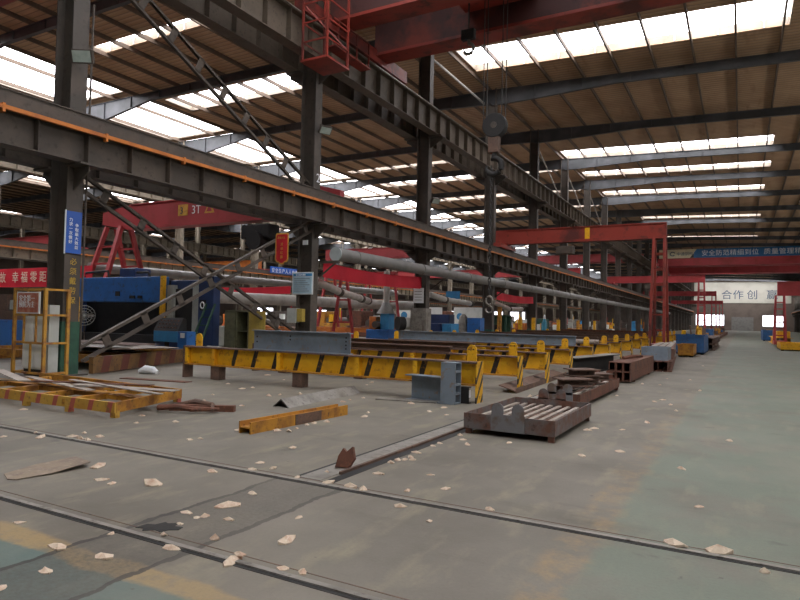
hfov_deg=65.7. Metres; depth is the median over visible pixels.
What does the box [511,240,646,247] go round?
rafter
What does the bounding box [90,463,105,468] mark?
flake
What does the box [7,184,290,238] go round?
roof purlin
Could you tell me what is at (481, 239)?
rafter
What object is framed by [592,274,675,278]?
rafter
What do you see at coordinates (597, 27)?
roof purlin
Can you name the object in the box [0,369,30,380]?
strip
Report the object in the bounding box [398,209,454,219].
window
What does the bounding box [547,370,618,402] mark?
tray
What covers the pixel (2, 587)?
flake
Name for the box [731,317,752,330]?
door
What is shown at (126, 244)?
column
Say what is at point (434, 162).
window
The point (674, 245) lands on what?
rafter
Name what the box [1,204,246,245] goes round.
roof purlin
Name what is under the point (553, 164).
rafter
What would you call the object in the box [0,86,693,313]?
runway
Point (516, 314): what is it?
window
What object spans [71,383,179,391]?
strip
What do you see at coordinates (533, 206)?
column
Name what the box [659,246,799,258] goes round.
board
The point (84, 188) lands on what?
window
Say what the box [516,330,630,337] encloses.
steel section
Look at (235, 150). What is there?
window
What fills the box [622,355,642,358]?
bar
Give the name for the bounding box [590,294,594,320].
column
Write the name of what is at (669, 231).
rafter
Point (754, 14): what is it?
window
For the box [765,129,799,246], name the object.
roof purlin
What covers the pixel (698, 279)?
gantry crane
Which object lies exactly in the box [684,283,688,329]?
column
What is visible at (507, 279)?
column
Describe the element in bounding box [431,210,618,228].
skylight
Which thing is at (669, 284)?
column
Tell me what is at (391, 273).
frame
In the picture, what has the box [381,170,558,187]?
window
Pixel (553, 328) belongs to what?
machine
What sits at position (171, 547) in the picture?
flake
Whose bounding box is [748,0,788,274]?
roof purlin
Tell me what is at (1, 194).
roof purlin
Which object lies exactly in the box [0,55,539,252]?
roof purlin
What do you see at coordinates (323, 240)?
rafter
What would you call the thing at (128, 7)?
roof purlin
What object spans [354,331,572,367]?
trestle
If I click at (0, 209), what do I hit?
roof purlin
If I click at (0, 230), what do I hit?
roof purlin
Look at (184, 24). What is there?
window
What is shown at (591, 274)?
rafter
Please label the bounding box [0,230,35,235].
rafter
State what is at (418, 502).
rail
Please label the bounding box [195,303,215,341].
step ladder
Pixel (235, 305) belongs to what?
column
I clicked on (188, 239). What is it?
rafter
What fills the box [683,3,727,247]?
roof purlin
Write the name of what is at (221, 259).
rafter
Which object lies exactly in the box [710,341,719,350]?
rolled section
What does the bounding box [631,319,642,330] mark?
machine
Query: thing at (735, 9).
roof purlin
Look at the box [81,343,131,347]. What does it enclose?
sheet
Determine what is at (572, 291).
column
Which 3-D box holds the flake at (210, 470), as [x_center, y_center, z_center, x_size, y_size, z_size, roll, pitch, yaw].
[-1.908,1.732,6.304,0.118,0.033,0.075,1,-2,9]
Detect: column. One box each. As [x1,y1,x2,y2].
[18,229,24,291]
[33,0,102,375]
[124,243,128,253]
[138,231,148,255]
[173,141,184,279]
[191,227,202,261]
[233,258,237,309]
[236,224,247,309]
[247,166,263,308]
[262,262,266,311]
[274,231,285,310]
[284,0,333,331]
[351,200,365,310]
[390,212,398,312]
[404,55,445,308]
[444,230,456,311]
[467,237,475,306]
[474,88,507,330]
[504,278,510,314]
[516,254,523,316]
[520,129,547,329]
[540,284,548,316]
[551,286,557,320]
[552,158,575,330]
[569,290,575,318]
[576,180,594,329]
[576,292,581,320]
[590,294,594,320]
[595,196,613,329]
[596,296,599,319]
[610,217,625,329]
[622,220,636,330]
[632,240,645,330]
[641,243,650,330]
[649,274,659,328]
[656,249,662,331]
[668,283,674,330]
[671,275,677,330]
[675,275,680,330]
[678,275,683,329]
[681,275,686,329]
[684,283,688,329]
[687,283,690,329]
[689,283,693,329]
[792,296,796,331]
[795,279,799,332]
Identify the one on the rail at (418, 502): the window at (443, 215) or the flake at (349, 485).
the flake at (349, 485)
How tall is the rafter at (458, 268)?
1.515 m
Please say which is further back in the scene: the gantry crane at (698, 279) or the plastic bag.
the gantry crane at (698, 279)
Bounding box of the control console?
[153,318,195,348]
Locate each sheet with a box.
[4,456,89,479]
[81,340,157,344]
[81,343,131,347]
[81,347,140,352]
[91,343,165,348]
[92,347,161,349]
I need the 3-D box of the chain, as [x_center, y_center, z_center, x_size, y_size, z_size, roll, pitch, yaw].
[3.356,-2.267,23.089,0.344,5.554,0.138,0,-2,40]
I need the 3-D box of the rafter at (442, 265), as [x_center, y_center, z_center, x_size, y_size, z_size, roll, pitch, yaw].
[24.834,-9.376,169.518,30.001,1.515,0.260,0,-2,29]
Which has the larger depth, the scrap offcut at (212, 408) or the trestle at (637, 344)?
the trestle at (637, 344)
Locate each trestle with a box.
[252,342,522,387]
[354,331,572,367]
[388,331,593,355]
[430,330,610,353]
[451,340,549,382]
[452,330,621,358]
[475,330,632,354]
[495,329,641,354]
[512,329,648,346]
[546,329,661,342]
[568,328,672,341]
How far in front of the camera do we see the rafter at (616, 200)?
72.73 m
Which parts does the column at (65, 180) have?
plate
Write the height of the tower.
3.050 m
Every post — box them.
[458,314,466,331]
[497,307,501,331]
[518,317,522,329]
[531,318,535,329]
[556,320,559,330]
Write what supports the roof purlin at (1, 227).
attached to the ceiling
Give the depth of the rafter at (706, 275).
182.68 m
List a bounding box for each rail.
[0,424,799,574]
[0,490,408,599]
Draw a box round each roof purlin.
[0,7,609,269]
[0,25,613,274]
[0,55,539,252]
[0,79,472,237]
[0,167,462,266]
[0,171,365,247]
[0,207,383,268]
[0,209,377,268]
[0,211,337,263]
[0,228,296,267]
[0,229,294,267]
[0,230,322,272]
[1,186,111,206]
[1,189,323,249]
[1,192,325,250]
[1,194,239,237]
[1,197,325,254]
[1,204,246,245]
[1,227,320,269]
[5,44,600,272]
[6,203,319,255]
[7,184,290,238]
[7,234,212,259]
[11,233,321,272]
[13,182,295,237]
[14,202,325,255]
[18,0,610,266]
[18,179,336,243]
[95,13,635,274]
[121,4,636,271]
[156,0,595,244]
[407,77,650,258]
[415,58,615,221]
[447,51,629,220]
[480,44,669,248]
[515,37,681,248]
[553,29,692,248]
[593,21,717,276]
[636,12,724,276]
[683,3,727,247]
[734,0,739,247]
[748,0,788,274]
[762,199,799,279]
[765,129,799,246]
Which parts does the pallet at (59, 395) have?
rail, rail, rail, rail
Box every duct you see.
[87,262,398,295]
[220,291,413,309]
[319,247,669,316]
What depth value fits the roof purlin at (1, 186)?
82.74 m
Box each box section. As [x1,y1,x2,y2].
[609,358,625,370]
[616,355,647,371]
[616,371,622,380]
[623,355,653,371]
[623,363,653,381]
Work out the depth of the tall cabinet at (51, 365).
15.18 m
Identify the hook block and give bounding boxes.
[482,0,507,176]
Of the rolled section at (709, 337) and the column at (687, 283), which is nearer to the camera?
the rolled section at (709, 337)
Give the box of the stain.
[135,522,182,531]
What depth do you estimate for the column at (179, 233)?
56.62 m
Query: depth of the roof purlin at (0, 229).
140.41 m
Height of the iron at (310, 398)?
0.150 m
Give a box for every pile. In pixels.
[706,329,720,339]
[714,328,724,336]
[772,331,793,341]
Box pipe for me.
[576,339,594,343]
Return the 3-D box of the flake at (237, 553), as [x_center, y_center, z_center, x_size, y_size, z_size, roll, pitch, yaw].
[-1.051,1.661,4.072,0.090,0.021,0.061,0,-2,29]
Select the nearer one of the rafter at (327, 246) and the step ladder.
the step ladder
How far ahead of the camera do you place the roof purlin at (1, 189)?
84.75 m
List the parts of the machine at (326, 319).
control panel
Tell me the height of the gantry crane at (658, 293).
7.602 m
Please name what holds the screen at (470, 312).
on the floor
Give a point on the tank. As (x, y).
(5, 324)
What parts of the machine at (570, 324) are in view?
control panel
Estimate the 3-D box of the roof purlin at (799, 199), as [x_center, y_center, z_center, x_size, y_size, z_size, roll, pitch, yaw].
[59.591,-10.993,95.595,0.100,0.243,247.400,0,-2,29]
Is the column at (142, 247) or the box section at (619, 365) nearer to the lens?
the box section at (619, 365)
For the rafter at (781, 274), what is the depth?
170.61 m
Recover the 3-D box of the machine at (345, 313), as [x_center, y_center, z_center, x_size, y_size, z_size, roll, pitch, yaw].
[-12.545,3.967,155.244,3.599,4.070,3.694,0,-2,29]
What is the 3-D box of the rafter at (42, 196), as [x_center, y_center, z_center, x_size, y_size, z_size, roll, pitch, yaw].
[-54.584,-13.558,87.372,30.001,1.515,0.260,0,-2,29]
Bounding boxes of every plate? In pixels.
[375,397,437,403]
[573,353,618,358]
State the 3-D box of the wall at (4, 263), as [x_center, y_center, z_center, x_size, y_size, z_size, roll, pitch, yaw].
[-64.622,-3.672,163.605,0.200,17.600,248.000,0,-2,29]
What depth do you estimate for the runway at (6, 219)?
90.34 m
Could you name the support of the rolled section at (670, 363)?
on the floor
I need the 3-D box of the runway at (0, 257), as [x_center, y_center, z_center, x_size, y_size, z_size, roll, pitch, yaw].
[16.778,-0.137,125.253,0.420,1.230,232.500,0,-2,29]
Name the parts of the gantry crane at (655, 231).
leg, leg, leg, leg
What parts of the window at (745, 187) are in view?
pane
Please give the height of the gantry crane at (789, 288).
5.470 m
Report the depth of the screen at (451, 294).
41.23 m
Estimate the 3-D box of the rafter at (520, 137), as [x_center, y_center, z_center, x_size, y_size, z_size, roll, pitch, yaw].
[-2.017,-13.272,58.448,30.001,1.565,0.260,0,-2,29]
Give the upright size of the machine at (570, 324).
2.517 m
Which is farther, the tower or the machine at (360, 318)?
the machine at (360, 318)
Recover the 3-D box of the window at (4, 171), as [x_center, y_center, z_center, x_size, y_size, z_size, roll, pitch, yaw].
[-43.921,-14.809,75.832,3.900,0.270,9.230,0,-2,29]
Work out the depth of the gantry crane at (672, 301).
151.59 m
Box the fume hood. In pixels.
[377,271,395,313]
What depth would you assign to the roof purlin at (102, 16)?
43.66 m
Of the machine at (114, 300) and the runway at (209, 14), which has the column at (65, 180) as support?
the runway at (209, 14)
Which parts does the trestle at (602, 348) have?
stop plate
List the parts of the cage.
notice panel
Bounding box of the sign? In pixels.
[63,209,81,253]
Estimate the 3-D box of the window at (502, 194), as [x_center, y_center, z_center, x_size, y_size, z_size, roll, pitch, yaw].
[12.375,-13.589,79.417,21.100,0.470,2.100,0,-2,29]
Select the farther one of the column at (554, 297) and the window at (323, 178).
the column at (554, 297)
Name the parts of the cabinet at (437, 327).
door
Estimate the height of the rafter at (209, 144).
1.565 m
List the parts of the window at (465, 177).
pane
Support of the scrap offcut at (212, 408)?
on the floor
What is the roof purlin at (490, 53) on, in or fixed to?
attached to the ceiling
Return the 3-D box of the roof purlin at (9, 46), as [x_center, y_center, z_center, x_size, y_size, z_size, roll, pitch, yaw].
[20.418,-11.925,117.179,0.100,0.240,247.400,0,-2,29]
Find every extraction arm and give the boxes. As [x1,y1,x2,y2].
[318,278,371,304]
[429,292,473,306]
[494,300,524,311]
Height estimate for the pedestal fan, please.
1.883 m
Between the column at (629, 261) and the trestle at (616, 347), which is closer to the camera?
the trestle at (616, 347)
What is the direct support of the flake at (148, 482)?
on the floor
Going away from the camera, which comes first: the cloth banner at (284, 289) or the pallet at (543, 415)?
the pallet at (543, 415)
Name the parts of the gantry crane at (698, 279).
leg, leg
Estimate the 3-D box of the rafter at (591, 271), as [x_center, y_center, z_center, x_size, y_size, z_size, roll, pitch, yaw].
[65.609,-8.116,181.403,30.001,1.565,0.260,0,-2,29]
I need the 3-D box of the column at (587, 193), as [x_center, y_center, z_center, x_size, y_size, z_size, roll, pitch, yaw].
[20.616,-4.598,68.546,2.210,17.400,0.840,0,-2,29]
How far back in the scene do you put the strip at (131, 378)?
11.24 m
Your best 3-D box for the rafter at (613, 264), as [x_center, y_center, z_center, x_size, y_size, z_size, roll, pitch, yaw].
[55.948,-8.852,163.838,30.001,1.565,0.260,0,-2,29]
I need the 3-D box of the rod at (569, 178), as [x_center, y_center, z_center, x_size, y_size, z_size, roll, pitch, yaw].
[18.328,-10.678,64.332,0.120,3.712,9.473,0,-2,29]
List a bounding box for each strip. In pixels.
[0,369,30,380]
[0,379,123,385]
[24,376,95,390]
[31,380,154,385]
[68,379,163,394]
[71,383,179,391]
[119,377,191,382]
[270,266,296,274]
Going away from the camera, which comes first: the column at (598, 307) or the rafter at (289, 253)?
the rafter at (289, 253)
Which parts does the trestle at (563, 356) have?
stop plate, stop plate, plate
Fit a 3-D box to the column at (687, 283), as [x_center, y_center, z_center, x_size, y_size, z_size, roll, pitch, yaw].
[93.072,0.926,200.283,2.210,17.400,0.840,0,-2,29]
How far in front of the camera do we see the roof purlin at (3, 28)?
47.13 m
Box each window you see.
[0,47,123,101]
[4,171,48,184]
[84,188,147,201]
[95,18,200,53]
[110,102,224,139]
[164,73,301,111]
[193,133,294,164]
[254,160,349,181]
[320,180,392,198]
[348,161,446,173]
[362,196,415,210]
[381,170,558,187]
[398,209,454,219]
[431,219,478,228]
[441,190,575,201]
[447,228,483,235]
[453,205,599,214]
[454,0,794,71]
[510,312,524,320]
[560,135,774,158]
[582,161,771,176]
[602,185,764,195]
[642,214,760,218]
[667,235,757,236]
[696,315,723,325]
[762,315,782,326]
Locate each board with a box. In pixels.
[292,272,313,307]
[413,288,423,302]
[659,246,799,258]
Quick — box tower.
[197,276,220,345]
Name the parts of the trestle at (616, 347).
stop plate, plate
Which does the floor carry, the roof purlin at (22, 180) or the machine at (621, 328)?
the machine at (621, 328)
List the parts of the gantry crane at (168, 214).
leg, leg, leg, leg, number plate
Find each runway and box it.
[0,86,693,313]
[0,147,635,301]
[0,161,595,294]
[0,213,481,289]
[0,239,599,312]
[0,257,595,312]
[0,267,481,307]
[1,225,466,288]
[3,287,45,287]
[160,0,650,273]
[210,0,690,290]
[792,310,799,314]
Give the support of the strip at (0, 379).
on the pallet at (59, 395)
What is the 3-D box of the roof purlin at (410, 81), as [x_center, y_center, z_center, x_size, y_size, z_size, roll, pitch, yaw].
[37.213,-11.841,107.938,0.100,0.240,247.400,0,-2,29]
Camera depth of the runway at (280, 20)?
29.25 m
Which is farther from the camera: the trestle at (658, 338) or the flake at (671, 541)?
the trestle at (658, 338)
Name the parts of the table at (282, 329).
rail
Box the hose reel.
[394,316,409,338]
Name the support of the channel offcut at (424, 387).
on the floor
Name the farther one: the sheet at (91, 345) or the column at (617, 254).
the column at (617, 254)
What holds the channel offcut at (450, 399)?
on the floor
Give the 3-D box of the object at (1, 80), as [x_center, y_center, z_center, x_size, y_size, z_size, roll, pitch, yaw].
[14.819,-11.952,120.259,0.100,0.240,247.400,0,-2,29]
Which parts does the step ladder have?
rail, rail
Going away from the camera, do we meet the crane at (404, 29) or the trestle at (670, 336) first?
the crane at (404, 29)
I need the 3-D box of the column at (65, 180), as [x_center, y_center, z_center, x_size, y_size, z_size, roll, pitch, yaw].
[-8.366,-6.808,15.850,2.210,17.400,0.840,0,-2,29]
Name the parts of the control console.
leg, drawer, sloped panel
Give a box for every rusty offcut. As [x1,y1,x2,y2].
[552,377,594,386]
[563,368,600,376]
[564,375,604,383]
[595,372,613,380]
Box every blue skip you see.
[675,334,707,354]
[761,330,778,340]
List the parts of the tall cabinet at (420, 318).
door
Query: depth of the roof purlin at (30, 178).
85.71 m
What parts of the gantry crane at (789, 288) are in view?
leg, leg, leg, leg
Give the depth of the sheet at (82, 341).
19.31 m
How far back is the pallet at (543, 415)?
8.80 m
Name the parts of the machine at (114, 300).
frame, panel, motor, cabinet door, cabinet door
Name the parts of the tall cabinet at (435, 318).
door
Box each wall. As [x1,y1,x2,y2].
[0,235,382,317]
[390,281,793,331]
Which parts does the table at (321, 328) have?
rail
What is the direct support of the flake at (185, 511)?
on the floor
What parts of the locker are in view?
door, door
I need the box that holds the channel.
[300,395,537,482]
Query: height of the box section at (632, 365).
0.250 m
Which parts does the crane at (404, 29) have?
handrail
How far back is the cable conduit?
15.74 m
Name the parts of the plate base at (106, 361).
rail, rail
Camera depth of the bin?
21.46 m
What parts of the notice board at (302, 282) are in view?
panel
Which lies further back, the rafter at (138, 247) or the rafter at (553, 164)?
the rafter at (138, 247)
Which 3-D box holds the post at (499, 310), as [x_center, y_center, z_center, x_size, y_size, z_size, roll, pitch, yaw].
[7.144,1.794,44.532,0.400,2.600,0.400,0,-2,29]
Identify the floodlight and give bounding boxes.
[69,49,94,63]
[318,124,332,134]
[430,197,440,203]
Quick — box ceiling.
[0,0,799,279]
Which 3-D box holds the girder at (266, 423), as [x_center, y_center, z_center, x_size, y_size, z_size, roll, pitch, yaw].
[-1.525,1.769,9.330,0.228,0.160,2.202,0,-2,31]
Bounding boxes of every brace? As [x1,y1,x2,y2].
[81,221,311,362]
[83,176,295,330]
[129,0,310,184]
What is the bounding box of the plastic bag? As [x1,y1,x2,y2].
[138,365,158,374]
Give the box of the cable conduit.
[79,4,94,350]
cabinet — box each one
[22,305,59,375]
[410,308,430,330]
[431,314,454,323]
[431,323,442,331]
[442,324,458,331]
[467,318,483,332]
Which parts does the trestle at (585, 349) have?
stop plate, stop plate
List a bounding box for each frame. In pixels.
[332,280,353,337]
[390,272,399,316]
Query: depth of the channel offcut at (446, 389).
11.73 m
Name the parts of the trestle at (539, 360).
stop plate, plate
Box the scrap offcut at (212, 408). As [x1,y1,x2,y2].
[157,399,218,411]
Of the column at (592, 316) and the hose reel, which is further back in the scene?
the column at (592, 316)
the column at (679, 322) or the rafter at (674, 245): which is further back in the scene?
the column at (679, 322)
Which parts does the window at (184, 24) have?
pane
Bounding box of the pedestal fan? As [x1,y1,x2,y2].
[79,305,95,339]
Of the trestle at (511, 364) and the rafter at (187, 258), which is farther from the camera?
the rafter at (187, 258)
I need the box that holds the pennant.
[275,220,288,263]
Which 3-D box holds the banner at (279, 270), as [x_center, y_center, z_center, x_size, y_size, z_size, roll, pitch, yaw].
[-12.361,-3.155,68.601,0.074,0.700,6.000,0,-2,29]
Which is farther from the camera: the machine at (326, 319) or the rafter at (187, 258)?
the rafter at (187, 258)
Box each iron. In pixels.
[273,386,359,407]
[498,370,565,393]
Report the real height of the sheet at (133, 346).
0.014 m
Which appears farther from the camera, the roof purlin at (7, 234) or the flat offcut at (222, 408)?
the roof purlin at (7, 234)
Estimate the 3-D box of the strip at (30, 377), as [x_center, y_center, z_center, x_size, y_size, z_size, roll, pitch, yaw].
[-6.358,1.533,11.484,3.081,0.025,0.160,0,-2,42]
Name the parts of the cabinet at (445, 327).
door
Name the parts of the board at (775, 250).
cream panel, panel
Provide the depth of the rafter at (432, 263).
166.45 m
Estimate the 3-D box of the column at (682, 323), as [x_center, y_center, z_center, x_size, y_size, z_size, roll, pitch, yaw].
[83.411,0.190,182.718,2.210,17.400,0.840,0,-2,29]
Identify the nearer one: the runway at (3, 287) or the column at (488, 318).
the column at (488, 318)
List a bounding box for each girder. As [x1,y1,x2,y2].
[239,404,347,434]
[566,354,619,373]
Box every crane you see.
[0,0,16,6]
[5,235,87,248]
[90,186,343,276]
[205,260,269,269]
[295,0,695,84]
[317,245,510,326]
[361,268,580,310]
[493,222,668,345]
[527,254,643,264]
[607,275,705,327]
[643,291,716,328]
[657,255,799,267]
[668,265,799,274]
[671,300,722,327]
[772,281,799,344]
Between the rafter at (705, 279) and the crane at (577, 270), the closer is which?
the crane at (577, 270)
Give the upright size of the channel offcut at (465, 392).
0.320 m
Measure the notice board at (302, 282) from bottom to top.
1.430 m
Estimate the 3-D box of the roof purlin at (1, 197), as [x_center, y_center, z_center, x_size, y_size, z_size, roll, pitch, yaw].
[-26.236,-12.156,142.848,0.100,0.240,247.400,0,-2,29]
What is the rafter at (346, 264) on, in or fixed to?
attached to the column
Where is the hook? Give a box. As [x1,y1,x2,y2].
[461,3,475,55]
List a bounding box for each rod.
[434,59,482,103]
[539,150,559,195]
[569,178,582,211]
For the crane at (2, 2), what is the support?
on the runway at (209, 14)
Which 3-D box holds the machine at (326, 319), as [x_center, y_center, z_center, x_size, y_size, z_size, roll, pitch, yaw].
[-7.047,2.252,64.933,2.597,2.302,3.407,0,-2,29]
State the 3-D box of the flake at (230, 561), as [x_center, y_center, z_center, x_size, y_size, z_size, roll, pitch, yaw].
[-1.097,1.676,4.011,0.094,0.043,0.171,1,-2,23]
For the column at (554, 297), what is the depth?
170.77 m
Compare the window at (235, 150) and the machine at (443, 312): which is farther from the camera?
the machine at (443, 312)
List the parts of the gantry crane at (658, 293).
leg, leg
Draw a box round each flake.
[0,584,6,590]
[13,521,25,523]
[35,434,45,438]
[38,567,52,573]
[47,543,66,550]
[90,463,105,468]
[93,478,109,480]
[95,552,113,559]
[144,479,162,486]
[162,544,180,550]
[180,510,192,514]
[200,513,209,517]
[207,469,216,472]
[210,534,218,540]
[214,501,240,508]
[223,517,233,520]
[223,555,241,567]
[234,551,245,556]
[276,566,288,570]
[278,535,295,544]
[298,568,306,574]
[322,480,334,483]
[344,483,356,488]
[359,485,366,490]
[394,503,406,507]
[485,507,494,510]
[663,538,687,547]
[705,544,732,554]
[759,567,769,573]
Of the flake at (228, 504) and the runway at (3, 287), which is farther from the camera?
the runway at (3, 287)
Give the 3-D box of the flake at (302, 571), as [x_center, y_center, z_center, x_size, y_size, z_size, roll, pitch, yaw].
[-0.608,1.692,3.874,0.055,0.023,0.081,2,-2,-27]
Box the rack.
[494,315,510,331]
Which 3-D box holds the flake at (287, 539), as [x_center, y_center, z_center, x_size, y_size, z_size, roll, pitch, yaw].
[-0.810,1.695,4.411,0.095,0.042,0.157,1,-2,10]
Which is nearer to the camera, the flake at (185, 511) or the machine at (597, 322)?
the flake at (185, 511)
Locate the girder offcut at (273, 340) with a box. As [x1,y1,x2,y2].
[253,330,353,354]
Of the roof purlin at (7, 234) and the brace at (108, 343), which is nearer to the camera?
the brace at (108, 343)
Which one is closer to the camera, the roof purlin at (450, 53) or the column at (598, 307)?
the roof purlin at (450, 53)
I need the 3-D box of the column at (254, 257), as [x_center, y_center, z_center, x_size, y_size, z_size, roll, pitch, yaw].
[-15.328,-5.465,65.442,2.210,17.400,0.840,0,-2,29]
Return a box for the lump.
[335,447,355,467]
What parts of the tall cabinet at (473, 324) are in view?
door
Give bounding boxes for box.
[287,308,304,322]
[677,343,695,356]
[777,342,799,350]
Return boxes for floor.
[0,330,799,599]
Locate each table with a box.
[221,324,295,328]
[265,328,319,330]
[316,331,346,332]
[317,326,395,331]
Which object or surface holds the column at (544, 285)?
on the floor
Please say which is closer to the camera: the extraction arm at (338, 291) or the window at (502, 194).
the extraction arm at (338, 291)
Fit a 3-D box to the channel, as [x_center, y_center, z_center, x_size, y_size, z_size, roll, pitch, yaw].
[1.326,1.917,10.040,0.460,0.030,9.000,0,-2,29]
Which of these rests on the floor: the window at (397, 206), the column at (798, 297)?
the column at (798, 297)
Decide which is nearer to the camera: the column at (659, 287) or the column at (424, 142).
the column at (424, 142)
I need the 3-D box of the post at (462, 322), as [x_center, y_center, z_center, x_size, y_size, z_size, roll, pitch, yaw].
[4.107,1.933,41.057,0.732,2.018,0.720,0,-2,29]
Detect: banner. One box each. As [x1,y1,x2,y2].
[0,265,92,286]
[222,286,290,293]
[323,263,420,288]
[497,292,532,303]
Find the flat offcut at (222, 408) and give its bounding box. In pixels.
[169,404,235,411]
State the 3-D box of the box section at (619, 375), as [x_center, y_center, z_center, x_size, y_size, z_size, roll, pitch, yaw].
[7.021,2.139,18.661,0.180,0.250,4.600,0,-2,29]
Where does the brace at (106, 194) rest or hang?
attached to the column at (311, 82)
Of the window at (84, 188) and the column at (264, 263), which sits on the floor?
the column at (264, 263)
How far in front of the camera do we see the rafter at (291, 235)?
114.15 m
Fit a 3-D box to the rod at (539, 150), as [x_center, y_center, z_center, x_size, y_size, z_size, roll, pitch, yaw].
[13.498,-11.046,55.549,0.120,3.712,9.473,0,-2,29]
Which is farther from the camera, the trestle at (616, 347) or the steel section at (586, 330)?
the steel section at (586, 330)
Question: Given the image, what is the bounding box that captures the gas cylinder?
[542,315,546,329]
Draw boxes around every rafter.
[0,0,138,48]
[0,142,181,185]
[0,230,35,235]
[1,193,49,203]
[25,206,121,218]
[81,242,124,247]
[82,222,105,227]
[83,167,256,200]
[86,40,374,119]
[117,247,159,251]
[134,224,242,234]
[151,252,185,256]
[172,231,280,241]
[182,90,491,152]
[183,255,223,260]
[208,239,297,246]
[209,259,246,261]
[245,244,341,250]
[256,130,534,175]
[262,265,296,268]
[267,251,325,254]
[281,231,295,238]
[319,230,450,244]
[320,159,564,191]
[338,263,354,265]
[342,238,471,248]
[353,265,440,268]
[359,180,586,208]
[395,197,604,219]
[430,261,446,265]
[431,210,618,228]
[441,264,461,268]
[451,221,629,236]
[455,267,469,269]
[472,237,483,241]
[492,49,799,105]
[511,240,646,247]
[515,244,651,254]
[523,249,659,255]
[534,105,799,142]
[558,262,657,267]
[565,143,799,169]
[579,267,634,270]
[581,269,636,274]
[587,169,799,189]
[590,272,644,276]
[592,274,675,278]
[605,189,799,204]
[618,205,799,217]
[630,217,799,224]
[647,236,799,242]
[657,243,799,248]
[667,227,799,233]
[704,274,799,278]
[705,276,797,280]
[705,279,786,281]
[755,273,799,276]
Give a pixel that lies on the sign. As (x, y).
(73, 220)
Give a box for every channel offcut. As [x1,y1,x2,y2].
[405,373,440,403]
[440,393,460,404]
[441,361,461,372]
[441,372,460,384]
[441,384,460,393]
[461,386,470,403]
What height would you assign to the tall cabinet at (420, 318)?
2.150 m
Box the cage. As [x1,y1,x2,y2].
[10,288,70,374]
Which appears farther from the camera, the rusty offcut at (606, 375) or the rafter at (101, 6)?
the rafter at (101, 6)
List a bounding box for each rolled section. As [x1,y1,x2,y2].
[654,360,666,371]
[663,350,676,371]
[671,343,676,357]
[708,335,715,343]
[710,335,719,343]
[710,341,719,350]
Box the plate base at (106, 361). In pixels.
[0,345,182,373]
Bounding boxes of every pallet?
[0,372,181,417]
[464,388,590,442]
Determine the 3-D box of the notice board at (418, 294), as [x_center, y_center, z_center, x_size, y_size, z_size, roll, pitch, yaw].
[0.988,-0.236,33.014,0.600,0.800,0.050,0,-2,29]
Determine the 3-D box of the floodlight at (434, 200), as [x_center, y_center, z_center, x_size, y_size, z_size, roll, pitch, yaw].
[1.775,-5.315,33.367,0.520,0.330,0.760,2,-2,-35]
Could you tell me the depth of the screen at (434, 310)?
51.16 m
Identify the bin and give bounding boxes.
[641,346,670,360]
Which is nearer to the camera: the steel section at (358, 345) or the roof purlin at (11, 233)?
the steel section at (358, 345)
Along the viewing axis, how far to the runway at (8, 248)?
54.78 m
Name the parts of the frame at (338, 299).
leg, leg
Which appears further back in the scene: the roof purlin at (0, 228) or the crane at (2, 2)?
the roof purlin at (0, 228)
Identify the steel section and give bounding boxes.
[351,338,475,348]
[351,342,451,352]
[400,330,576,345]
[479,331,608,339]
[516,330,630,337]
[561,329,656,335]
[576,336,597,339]
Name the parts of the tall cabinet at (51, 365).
door, door, panel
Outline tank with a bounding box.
[0,319,22,344]
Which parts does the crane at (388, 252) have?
leg, leg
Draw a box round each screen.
[399,307,441,317]
[446,291,459,298]
[454,307,481,323]
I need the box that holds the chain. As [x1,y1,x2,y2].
[485,165,492,313]
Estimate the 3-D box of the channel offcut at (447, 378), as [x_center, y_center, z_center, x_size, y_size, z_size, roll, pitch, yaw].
[0.976,1.488,11.849,0.300,0.240,0.280,0,-2,29]
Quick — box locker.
[224,310,265,348]
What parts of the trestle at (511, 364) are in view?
stop plate, plate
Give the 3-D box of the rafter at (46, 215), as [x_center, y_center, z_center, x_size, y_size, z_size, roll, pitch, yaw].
[-49.754,-13.190,96.155,30.001,1.515,0.260,0,-2,29]
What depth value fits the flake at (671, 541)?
4.47 m
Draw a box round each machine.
[0,291,42,319]
[79,268,198,348]
[219,316,223,345]
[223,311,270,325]
[267,306,295,326]
[317,311,349,326]
[342,310,349,320]
[346,311,376,336]
[366,313,396,338]
[442,311,453,314]
[515,323,540,331]
[537,318,558,330]
[552,315,572,328]
[568,319,581,328]
[579,324,592,329]
[591,321,611,329]
[614,320,625,330]
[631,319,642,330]
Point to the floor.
(747, 487)
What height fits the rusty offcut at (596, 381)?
0.150 m
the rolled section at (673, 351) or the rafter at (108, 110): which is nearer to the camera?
the rolled section at (673, 351)
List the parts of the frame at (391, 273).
leg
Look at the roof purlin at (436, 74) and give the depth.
46.45 m
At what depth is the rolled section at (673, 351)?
25.67 m
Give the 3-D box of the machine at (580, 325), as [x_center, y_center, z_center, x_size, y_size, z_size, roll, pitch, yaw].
[24.012,3.768,79.161,2.373,1.463,1.786,0,-2,29]
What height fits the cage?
2.150 m
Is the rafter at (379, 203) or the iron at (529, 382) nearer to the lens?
the iron at (529, 382)
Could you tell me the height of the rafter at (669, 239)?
2.115 m
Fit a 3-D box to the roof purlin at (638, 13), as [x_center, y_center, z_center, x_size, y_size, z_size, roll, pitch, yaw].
[50.268,-11.412,100.740,0.100,0.243,247.400,0,-2,29]

